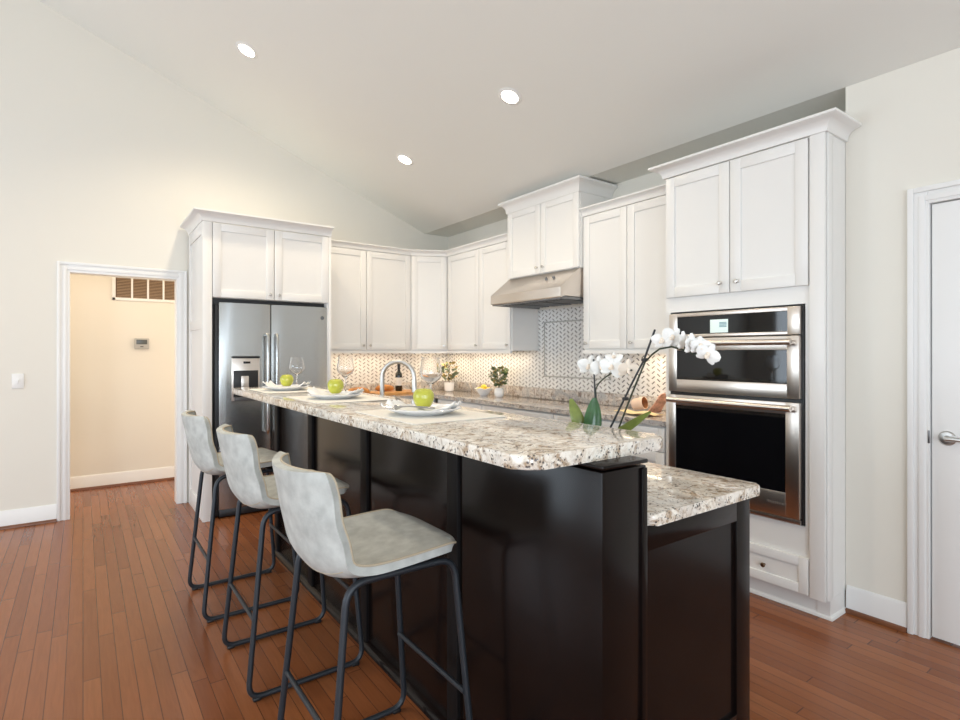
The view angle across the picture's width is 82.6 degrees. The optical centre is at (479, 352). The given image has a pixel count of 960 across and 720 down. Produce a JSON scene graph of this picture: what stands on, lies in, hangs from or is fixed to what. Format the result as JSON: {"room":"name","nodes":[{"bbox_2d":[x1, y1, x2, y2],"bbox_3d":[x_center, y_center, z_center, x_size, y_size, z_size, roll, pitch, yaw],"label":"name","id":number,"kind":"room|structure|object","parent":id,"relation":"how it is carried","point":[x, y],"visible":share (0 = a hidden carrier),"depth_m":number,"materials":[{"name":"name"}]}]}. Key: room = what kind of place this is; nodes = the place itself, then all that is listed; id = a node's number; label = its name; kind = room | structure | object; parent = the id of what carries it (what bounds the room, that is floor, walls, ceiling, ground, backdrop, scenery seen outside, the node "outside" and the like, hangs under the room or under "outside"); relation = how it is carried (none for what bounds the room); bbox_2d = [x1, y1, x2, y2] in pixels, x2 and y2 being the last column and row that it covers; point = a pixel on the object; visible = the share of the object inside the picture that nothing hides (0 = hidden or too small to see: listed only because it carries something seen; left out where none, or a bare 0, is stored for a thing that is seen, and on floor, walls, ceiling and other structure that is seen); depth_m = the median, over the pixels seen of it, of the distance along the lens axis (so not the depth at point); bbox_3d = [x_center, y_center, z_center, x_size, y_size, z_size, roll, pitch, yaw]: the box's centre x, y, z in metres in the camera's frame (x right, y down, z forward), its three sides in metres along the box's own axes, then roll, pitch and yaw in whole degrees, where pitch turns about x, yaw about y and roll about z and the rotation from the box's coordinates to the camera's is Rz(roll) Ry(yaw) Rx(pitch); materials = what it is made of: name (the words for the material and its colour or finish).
{"room":"kitchen","nodes":[
{"label":"kitchen","id":0,"kind":"room"},
{"bbox_2d":[70,274,174,476],"bbox_3d":[-4.120,0.120,5.326,4.800,2.460,0.120,0,0,-36],"label":"wall","id":1,"kind":"structure","parent":0,"point":[122,396],"depth_m":5.56,"materials":[{"name":"beige paint"}]},
{"bbox_2d":[70,466,174,491],"bbox_3d":[-4.074,1.280,5.264,4.580,0.137,0.031,0,0,-36],"label":"baseboard","id":2,"kind":"structure","parent":1,"relation":"attached to","point":[77,483],"depth_m":5.57,"materials":[{"name":"white paint"}]},
{"bbox_2d":[134,338,148,348],"bbox_3d":[-3.515,-0.097,5.675,0.132,0.110,0.025,0,0,-36],"label":"thermostat","id":3,"kind":"object","parent":1,"relation":"attached to","point":[139,343],"visible":1,"depth_m":5.66,"materials":[{"name":"grey plastic"}]},
{"bbox_2d":[112,277,174,302],"bbox_3d":[-3.473,-0.666,5.712,0.624,0.257,0.013,0,0,-36],"label":"air vent","id":4,"kind":"object","parent":1,"relation":"in","point":[127,289],"visible":0.75,"depth_m":5.69,"materials":[{"name":"white plastic"}]},
{"bbox_2d":[0,0,447,510],"bbox_3d":[-3.631,-0.861,4.296,8.180,4.422,0.120,0,0,-36],"label":"wall","id":5,"kind":"structure","parent":0,"point":[104,157],"depth_m":4.50,"materials":[{"name":"beige paint"}]},
{"bbox_2d":[12,373,23,388],"bbox_3d":[-3.589,0.218,4.241,0.074,0.116,0.017,0,0,-36],"label":"light switch","id":6,"kind":"object","parent":5,"relation":"attached to","point":[17,379],"visible":1,"depth_m":4.24,"materials":[{"name":"white plastic"}]},
{"bbox_2d":[0,504,56,529],"bbox_3d":[-5.143,1.280,3.102,4.329,0.137,0.031,0,0,-36],"label":"baseboard","id":7,"kind":"structure","parent":5,"relation":"attached to","point":[14,518],"depth_m":4.27,"materials":[{"name":"white paint"}]},
{"bbox_2d":[57,261,186,520],"bbox_3d":[-3.055,0.305,4.704,0.930,2.090,0.147,0,0,-36],"label":"trim","id":8,"kind":"structure","parent":5,"relation":"attached to","point":[64,269],"depth_m":4.48,"materials":[{"name":"white paint"}]},
{"bbox_2d":[331,239,411,352],"bbox_3d":[-1.251,-0.553,5.708,1.032,1.114,0.393,0,0,-36],"label":"upper cabinet","id":9,"kind":"object","parent":5,"relation":"attached to","point":[371,291],"visible":0.8,"depth_m":5.61,"materials":[{"name":"white wood"}]},
{"bbox_2d":[331,353,447,383],"bbox_3d":[-1.084,0.156,6.068,1.719,0.356,0.008,0,0,-36],"label":"backsplash","id":10,"kind":"structure","parent":5,"relation":"attached to","point":[368,367],"depth_m":6.04,"materials":[{"name":"tile"}]},
{"bbox_2d":[410,249,447,352],"bbox_3d":[-0.509,-0.553,6.143,0.718,1.114,0.562,0,0,-36],"label":"upper cabinet","id":11,"kind":"object","parent":5,"relation":"attached to","point":[429,275],"visible":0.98,"depth_m":5.93,"materials":[{"name":"white wood"}]},
{"bbox_2d":[0,479,959,719],"bbox_3d":[-1.342,1.390,1.064,8.280,0.080,10.500,0,0,-36],"label":"floor","id":12,"kind":"structure","parent":0,"point":[101,618],"depth_m":2.53,"materials":[{"name":"brown wood"}]},
{"bbox_2d":[181,410,298,622],"bbox_3d":[-1.349,0.834,3.031,0.543,1.032,0.490,0,0,-36],"label":"bar stool","id":13,"kind":"object","parent":12,"relation":"on","point":[198,429],"visible":0.78,"depth_m":2.81,"materials":[{"name":"grey leather"}]},
{"bbox_2d":[180,207,333,521],"bbox_3d":[-2.004,0.107,4.902,1.128,2.484,0.812,0,0,-36],"label":"tall cabinet","id":14,"kind":"object","parent":12,"relation":"on","point":[227,261],"visible":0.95,"depth_m":4.62,"materials":[{"name":"white wood"}]},
{"bbox_2d":[212,298,326,516],"bbox_3d":[-1.959,0.445,4.915,0.974,1.786,0.745,0,0,-36],"label":"refrigerator","id":15,"kind":"object","parent":12,"relation":"on","point":[254,342],"visible":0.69,"depth_m":4.59,"materials":[{"name":"silver metal"}]},
{"bbox_2d":[232,356,259,357],"bbox_3d":[-1.946,0.035,4.538,0.220,0.018,0.017,0,0,-36],"label":"panel","id":16,"kind":"object","parent":15,"relation":"attached to","point":[232,356],"depth_m":4.53,"materials":[{"name":"plastic"}]},
{"bbox_2d":[216,424,363,701],"bbox_3d":[-0.863,0.834,2.414,0.543,1.032,0.490,0,0,-36],"label":"bar stool","id":17,"kind":"object","parent":12,"relation":"on","point":[246,480],"visible":0.77,"depth_m":2.20,"materials":[{"name":"grey leather"}]},
{"bbox_2d":[272,451,472,719],"bbox_3d":[-0.366,0.834,1.731,0.543,1.032,0.490,0,0,-36],"label":"bar stool","id":18,"kind":"object","parent":12,"relation":"on","point":[376,545],"visible":1,"depth_m":1.60,"materials":[{"name":"leather"}]},
{"bbox_2d":[438,399,483,408],"bbox_3d":[0.000,0.911,5.554,0.586,0.878,0.783,0,0,-36],"label":"base cabinet","id":19,"kind":"object","parent":12,"relation":"on","point":[442,401],"visible":0.1,"depth_m":5.31,"materials":[{"name":"white"}]},
{"bbox_2d":[275,405,749,719],"bbox_3d":[-0.247,0.818,2.749,0.770,1.064,2.881,0,0,-36],"label":"kitchen island","id":20,"kind":"object","parent":12,"relation":"on","point":[575,607],"visible":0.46,"depth_m":1.68,"materials":[{"name":"black wood"}]},
{"bbox_2d":[232,385,662,469],"bbox_3d":[-0.607,0.267,2.764,0.570,0.038,3.215,0,0,-36],"label":"island countertop","id":21,"kind":"structure","parent":20,"relation":"on","point":[513,441],"depth_m":1.68,"materials":[{"name":"stone"}]},
{"bbox_2d":[248,387,328,393],"bbox_3d":[-1.269,0.246,3.633,0.410,0.003,0.510,0,0,-36],"label":"placemat","id":22,"kind":"object","parent":21,"relation":"on","point":[263,390],"visible":0.6,"depth_m":3.56,"materials":[{"name":"white fabric"}]},
{"bbox_2d":[262,384,309,390],"bbox_3d":[-1.280,0.230,3.613,0.308,0.026,0.308,0,0,-36],"label":"plate","id":23,"kind":"object","parent":22,"relation":"on","point":[287,388],"visible":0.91,"depth_m":3.52,"materials":[{"name":"white ceramic"}]},
{"bbox_2d":[263,380,310,386],"bbox_3d":[-1.280,0.210,3.614,0.296,0.050,0.170,0,0,11],"label":"napkin","id":24,"kind":"object","parent":23,"relation":"on","point":[270,384],"visible":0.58,"depth_m":3.62,"materials":[{"name":"white fabric"}]},
{"bbox_2d":[280,374,293,385],"bbox_3d":[-1.279,0.176,3.613,0.085,0.086,0.085,0,0,-36],"label":"apple","id":25,"kind":"object","parent":24,"relation":"on","point":[286,379],"visible":1,"depth_m":3.58,"materials":[{"name":"green food"}]},
{"bbox_2d":[289,357,303,383],"bbox_3d":[-1.287,0.139,3.837,0.103,0.218,0.103,0,0,-36],"label":"wine glass","id":26,"kind":"object","parent":22,"relation":"on","point":[296,366],"visible":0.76,"depth_m":3.80,"materials":[{"name":"white"}]},
{"bbox_2d":[287,394,392,403],"bbox_3d":[-0.772,0.246,2.975,0.410,0.003,0.510,0,0,-36],"label":"placemat","id":27,"kind":"object","parent":21,"relation":"on","point":[360,398],"visible":0.66,"depth_m":2.87,"materials":[{"name":"white fabric"}]},
{"bbox_2d":[307,391,362,398],"bbox_3d":[-0.782,0.230,2.955,0.308,0.026,0.308,0,0,-36],"label":"plate","id":28,"kind":"object","parent":27,"relation":"on","point":[342,392],"visible":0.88,"depth_m":2.86,"materials":[{"name":"white ceramic"}]},
{"bbox_2d":[307,387,363,394],"bbox_3d":[-0.782,0.209,2.955,0.296,0.050,0.170,0,0,17],"label":"napkin","id":29,"kind":"object","parent":28,"relation":"on","point":[313,391],"visible":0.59,"depth_m":2.96,"materials":[{"name":"white fabric"}]},
{"bbox_2d":[327,379,343,393],"bbox_3d":[-0.781,0.175,2.955,0.087,0.088,0.087,0,0,-36],"label":"apple","id":30,"kind":"object","parent":29,"relation":"on","point":[335,386],"visible":1,"depth_m":2.92,"materials":[{"name":"green food"}]},
{"bbox_2d":[337,356,353,390],"bbox_3d":[-0.840,0.134,3.408,0.107,0.228,0.107,0,0,-36],"label":"wine glass","id":31,"kind":"object","parent":21,"relation":"on","point":[345,366],"visible":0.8,"depth_m":3.37,"materials":[{"name":"white"}]},
{"bbox_2d":[354,409,506,424],"bbox_3d":[-0.210,0.246,2.202,0.410,0.003,0.510,0,0,-36],"label":"placemat","id":32,"kind":"object","parent":21,"relation":"on","point":[460,414],"visible":0.69,"depth_m":2.10,"materials":[{"name":"white fabric"}]},
{"bbox_2d":[386,404,460,415],"bbox_3d":[-0.227,0.230,2.191,0.308,0.026,0.308,0,0,-36],"label":"plate","id":33,"kind":"object","parent":32,"relation":"on","point":[441,412],"visible":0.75,"depth_m":2.10,"materials":[{"name":"white ceramic"}]},
{"bbox_2d":[384,405,434,409],"bbox_3d":[-0.272,0.212,2.108,0.210,0.022,0.022,0,0,18],"label":"fork","id":34,"kind":"object","parent":33,"relation":"on","point":[396,407],"visible":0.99,"depth_m":2.11,"materials":[{"name":"silver metal"}]},
{"bbox_2d":[386,399,461,410],"bbox_3d":[-0.227,0.210,2.190,0.296,0.049,0.170,0,0,22],"label":"napkin","id":35,"kind":"object","parent":33,"relation":"on","point":[453,405],"visible":0.8,"depth_m":2.19,"materials":[{"name":"white fabric"}]},
{"bbox_2d":[413,386,433,406],"bbox_3d":[-0.226,0.176,2.190,0.085,0.086,0.085,0,0,-36],"label":"apple","id":36,"kind":"object","parent":35,"relation":"on","point":[424,396],"visible":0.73,"depth_m":2.16,"materials":[{"name":"green food"}]},
{"bbox_2d":[419,357,441,403],"bbox_3d":[-0.235,0.134,2.593,0.107,0.228,0.107,0,0,-36],"label":"wine glass","id":37,"kind":"object","parent":21,"relation":"on","point":[430,372],"visible":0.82,"depth_m":2.55,"materials":[{"name":"white"}]},
{"bbox_2d":[643,462,759,525],"bbox_3d":[-0.164,0.453,2.833,0.584,0.034,2.945,0,0,-36],"label":"island countertop","id":38,"kind":"structure","parent":20,"relation":"on","point":[673,493],"depth_m":1.73,"materials":[{"name":"stone"}]},
{"bbox_2d":[380,359,416,396],"bbox_3d":[-0.528,0.237,3.530,0.266,0.397,0.094,0,0,4],"label":"kitchen faucet","id":39,"kind":"object","parent":38,"relation":"on","point":[409,366],"visible":0.62,"depth_m":3.50,"materials":[{"name":"silver metal"}]},
{"bbox_2d":[569,352,639,425],"bbox_3d":[0.456,0.216,2.060,0.110,0.439,0.293,0,0,-36],"label":"potted orchid","id":40,"kind":"object","parent":38,"relation":"on","point":[612,363],"visible":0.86,"depth_m":2.09,"materials":[{"name":"white plant"}]},
{"bbox_2d":[610,328,720,429],"bbox_3d":[0.628,0.176,1.883,0.176,0.519,0.456,0,0,-36],"label":"potted orchid","id":41,"kind":"object","parent":38,"relation":"on","point":[703,348],"visible":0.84,"depth_m":1.82,"materials":[{"name":"white plant"}]},
{"bbox_2d":[482,404,554,418],"bbox_3d":[0.511,0.911,4.851,0.586,0.878,0.951,0,0,-36],"label":"base cabinet","id":42,"kind":"object","parent":12,"relation":"on","point":[540,414],"visible":0.1,"depth_m":4.65,"materials":[{"name":"white"}]},
{"bbox_2d":[554,413,665,465],"bbox_3d":[1.091,0.911,4.053,0.586,0.878,1.019,0,0,-36],"label":"base cabinet","id":43,"kind":"object","parent":12,"relation":"on","point":[657,457],"visible":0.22,"depth_m":3.58,"materials":[{"name":"white"}]},
{"bbox_2d":[648,107,861,621],"bbox_3d":[1.648,0.085,3.242,0.639,2.528,1.078,0,0,-36],"label":"tall cabinet","id":44,"kind":"object","parent":12,"relation":"on","point":[766,228],"visible":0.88,"depth_m":2.87,"materials":[{"name":"white wood"}]},
{"bbox_2d":[666,305,804,524],"bbox_3d":[1.604,0.320,3.254,0.597,1.140,0.791,0,0,-36],"label":"wall oven","id":45,"kind":"object","parent":44,"relation":"in","point":[741,416],"visible":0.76,"depth_m":3.02,"materials":[{"name":"silver metal"}]},
{"bbox_3d":[-1.112,0.911,5.653,1.191,0.878,0.646,0,0,-36],"label":"base cabinet","id":46,"kind":"object","parent":12,"relation":"on","visible":0},
{"bbox_2d":[343,381,665,426],"bbox_3d":[-0.077,0.403,4.687,1.730,0.137,3.426,0,0,-36],"label":"countertop","id":47,"kind":"structure","parent":46,"relation":"on","point":[549,400],"depth_m":4.91,"materials":[{"name":"stone"}]},
{"bbox_2d":[348,387,369,392],"bbox_3d":[-1.238,0.389,5.554,0.240,0.084,0.090,0,0,-36],"label":"bread loaf","id":48,"kind":"object","parent":47,"relation":"on","point":[366,390],"visible":0.44,"depth_m":5.54,"materials":[{"name":"orange food"}]},
{"bbox_2d":[369,389,413,395],"bbox_3d":[-0.890,0.421,5.832,0.620,0.028,0.320,0,0,-36],"label":"cutting board","id":49,"kind":"object","parent":47,"relation":"on","point":[393,392],"visible":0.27,"depth_m":5.69,"materials":[{"name":"brown wood"}]},
{"bbox_2d":[375,385,393,390],"bbox_3d":[-1.006,0.368,5.772,0.201,0.068,0.067,0,0,-14],"label":"bread loaf","id":50,"kind":"object","parent":49,"relation":"on","point":[386,387],"visible":0.82,"depth_m":5.75,"materials":[{"name":"orange food"}]},
{"bbox_2d":[395,364,401,390],"bbox_3d":[-0.871,0.259,5.858,0.075,0.297,0.075,0,0,-36],"label":"wine bottle","id":51,"kind":"object","parent":49,"relation":"on","point":[398,376],"visible":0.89,"depth_m":5.83,"materials":[{"name":"black glass"}]},
{"bbox_2d":[441,361,458,391],"bbox_3d":[-0.346,0.263,6.222,0.200,0.345,0.217,0,0,-8],"label":"potted plant","id":52,"kind":"object","parent":47,"relation":"on","point":[448,386],"visible":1,"depth_m":6.18,"materials":[{"name":"green plant"}]},
{"bbox_2d":[475,387,492,395],"bbox_3d":[0.038,0.395,5.610,0.200,0.082,0.200,0,0,-36],"label":"bowl","id":53,"kind":"object","parent":47,"relation":"on","point":[482,392],"visible":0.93,"depth_m":5.55,"materials":[{"name":"white ceramic"}]},
{"bbox_2d":[488,366,508,396],"bbox_3d":[0.186,0.280,5.435,0.202,0.312,0.213,0,0,-4],"label":"potted plant","id":54,"kind":"object","parent":47,"relation":"on","point":[498,392],"visible":1,"depth_m":5.41,"materials":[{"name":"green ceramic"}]},
{"bbox_2d":[614,409,661,415],"bbox_3d":[1.116,0.418,3.847,0.153,0.023,0.321,0,0,-32],"label":"napkin","id":55,"kind":"object","parent":47,"relation":"on","point":[628,411],"visible":0.82,"depth_m":3.83,"materials":[{"name":"yellow fabric"}]},
{"bbox_2d":[631,396,647,409],"bbox_3d":[1.193,0.375,4.079,0.099,0.106,0.112,0,0,-36],"label":"cup","id":56,"kind":"object","parent":47,"relation":"on","point":[639,403],"visible":1,"depth_m":4.07,"materials":[{"name":"beige"}]},
{"bbox_2d":[648,393,665,412],"bbox_3d":[1.264,0.355,3.871,0.163,0.149,0.119,0,0,-36],"label":"kitchen towel","id":57,"kind":"object","parent":47,"relation":"on","point":[657,407],"visible":0.82,"depth_m":3.88,"materials":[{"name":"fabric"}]},
{"bbox_2d":[38,0,959,236],"bbox_3d":[-0.981,-2.293,0.567,8.280,1.797,9.270,0,0,-36],"label":"ceiling","id":58,"kind":"structure","parent":0,"point":[611,91],"depth_m":3.65,"materials":[{"name":"white paint"}]},
{"bbox_2d":[236,41,257,58],"bbox_3d":[-1.754,-2.279,4.109,0.156,0.063,0.168,0,0,-36],"label":"ceiling light","id":59,"kind":"object","parent":58,"relation":"attached to","point":[244,48],"visible":1,"depth_m":4.10,"materials":[{"name":"white plastic"}]},
{"bbox_2d":[396,154,413,164],"bbox_3d":[-0.676,-1.744,4.922,0.156,0.063,0.168,0,0,-36],"label":"ceiling light","id":60,"kind":"object","parent":58,"relation":"attached to","point":[402,158],"visible":1,"depth_m":4.91,"materials":[{"name":"beige"}]},
{"bbox_2d":[498,87,521,104],"bbox_3d":[0.204,-1.744,3.712,0.156,0.063,0.168,0,0,-36],"label":"ceiling light","id":61,"kind":"object","parent":58,"relation":"attached to","point":[510,96],"visible":1,"depth_m":3.70,"materials":[{"name":"beige plastic"}]},
{"bbox_2d":[448,111,845,393],"bbox_3d":[0.947,-0.022,4.854,0.120,2.745,4.362,0,0,-36],"label":"wall","id":62,"kind":"structure","parent":0,"point":[653,179],"depth_m":5.16,"materials":[{"name":"beige paint"}]},
{"bbox_2d":[445,233,538,352],"bbox_3d":[0.082,-0.553,5.606,0.392,1.114,1.106,0,0,-36],"label":"upper cabinet","id":63,"kind":"object","parent":62,"relation":"attached to","point":[477,270],"visible":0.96,"depth_m":5.43,"materials":[{"name":"white wood"}]},
{"bbox_2d":[448,306,665,396],"bbox_3d":[0.619,-0.038,5.190,0.015,0.744,3.415,0,0,-36],"label":"backsplash","id":64,"kind":"structure","parent":62,"relation":"attached to","point":[554,365],"depth_m":5.04,"materials":[{"name":"tile"}]},
{"bbox_2d":[498,175,617,279],"bbox_3d":[0.649,-1.030,4.776,0.451,0.700,1.026,0,0,-36],"label":"upper cabinet","id":65,"kind":"object","parent":62,"relation":"attached to","point":[545,225],"visible":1,"depth_m":4.58,"materials":[{"name":"white wood"}]},
{"bbox_2d":[491,268,582,308],"bbox_3d":[0.591,-0.548,4.734,0.579,0.257,0.890,0,0,-36],"label":"range hood","id":66,"kind":"object","parent":65,"relation":"attached to","point":[565,287],"visible":0.89,"depth_m":4.50,"materials":[{"name":"silver metal"}]},
{"bbox_2d":[579,183,665,353],"bbox_3d":[1.205,-0.568,4.061,0.392,1.144,0.905,0,0,-36],"label":"upper cabinet","id":67,"kind":"object","parent":62,"relation":"attached to","point":[624,237],"visible":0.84,"depth_m":4.00,"materials":[{"name":"white wood"}]},
{"bbox_2d":[846,47,959,602],"bbox_3d":[3.476,-0.022,1.099,0.445,2.744,4.688,0,0,-36],"label":"wall","id":68,"kind":"structure","parent":0,"point":[908,137],"depth_m":2.73,"materials":[{"name":"beige paint"}]},
{"bbox_2d":[845,585,906,632],"bbox_3d":[1.985,1.280,2.743,0.031,0.137,0.260,0,0,-36],"label":"baseboard","id":69,"kind":"structure","parent":68,"relation":"attached to","point":[889,612],"depth_m":2.74,"materials":[{"name":"white paint"}]},
{"bbox_2d":[907,179,959,638],"bbox_3d":[2.399,0.280,2.284,0.143,2.140,0.968,0,0,-36],"label":"trim","id":70,"kind":"structure","parent":68,"relation":"attached to","point":[920,200],"depth_m":2.60,"materials":[{"name":"white paint"}]},
{"bbox_2d":[928,200,959,645],"bbox_3d":[2.352,0.319,2.255,0.093,2.039,0.802,0,0,-36],"label":"door","id":71,"kind":"structure","parent":68,"relation":"in","point":[946,215],"depth_m":2.53,"materials":[{"name":"white paint"}]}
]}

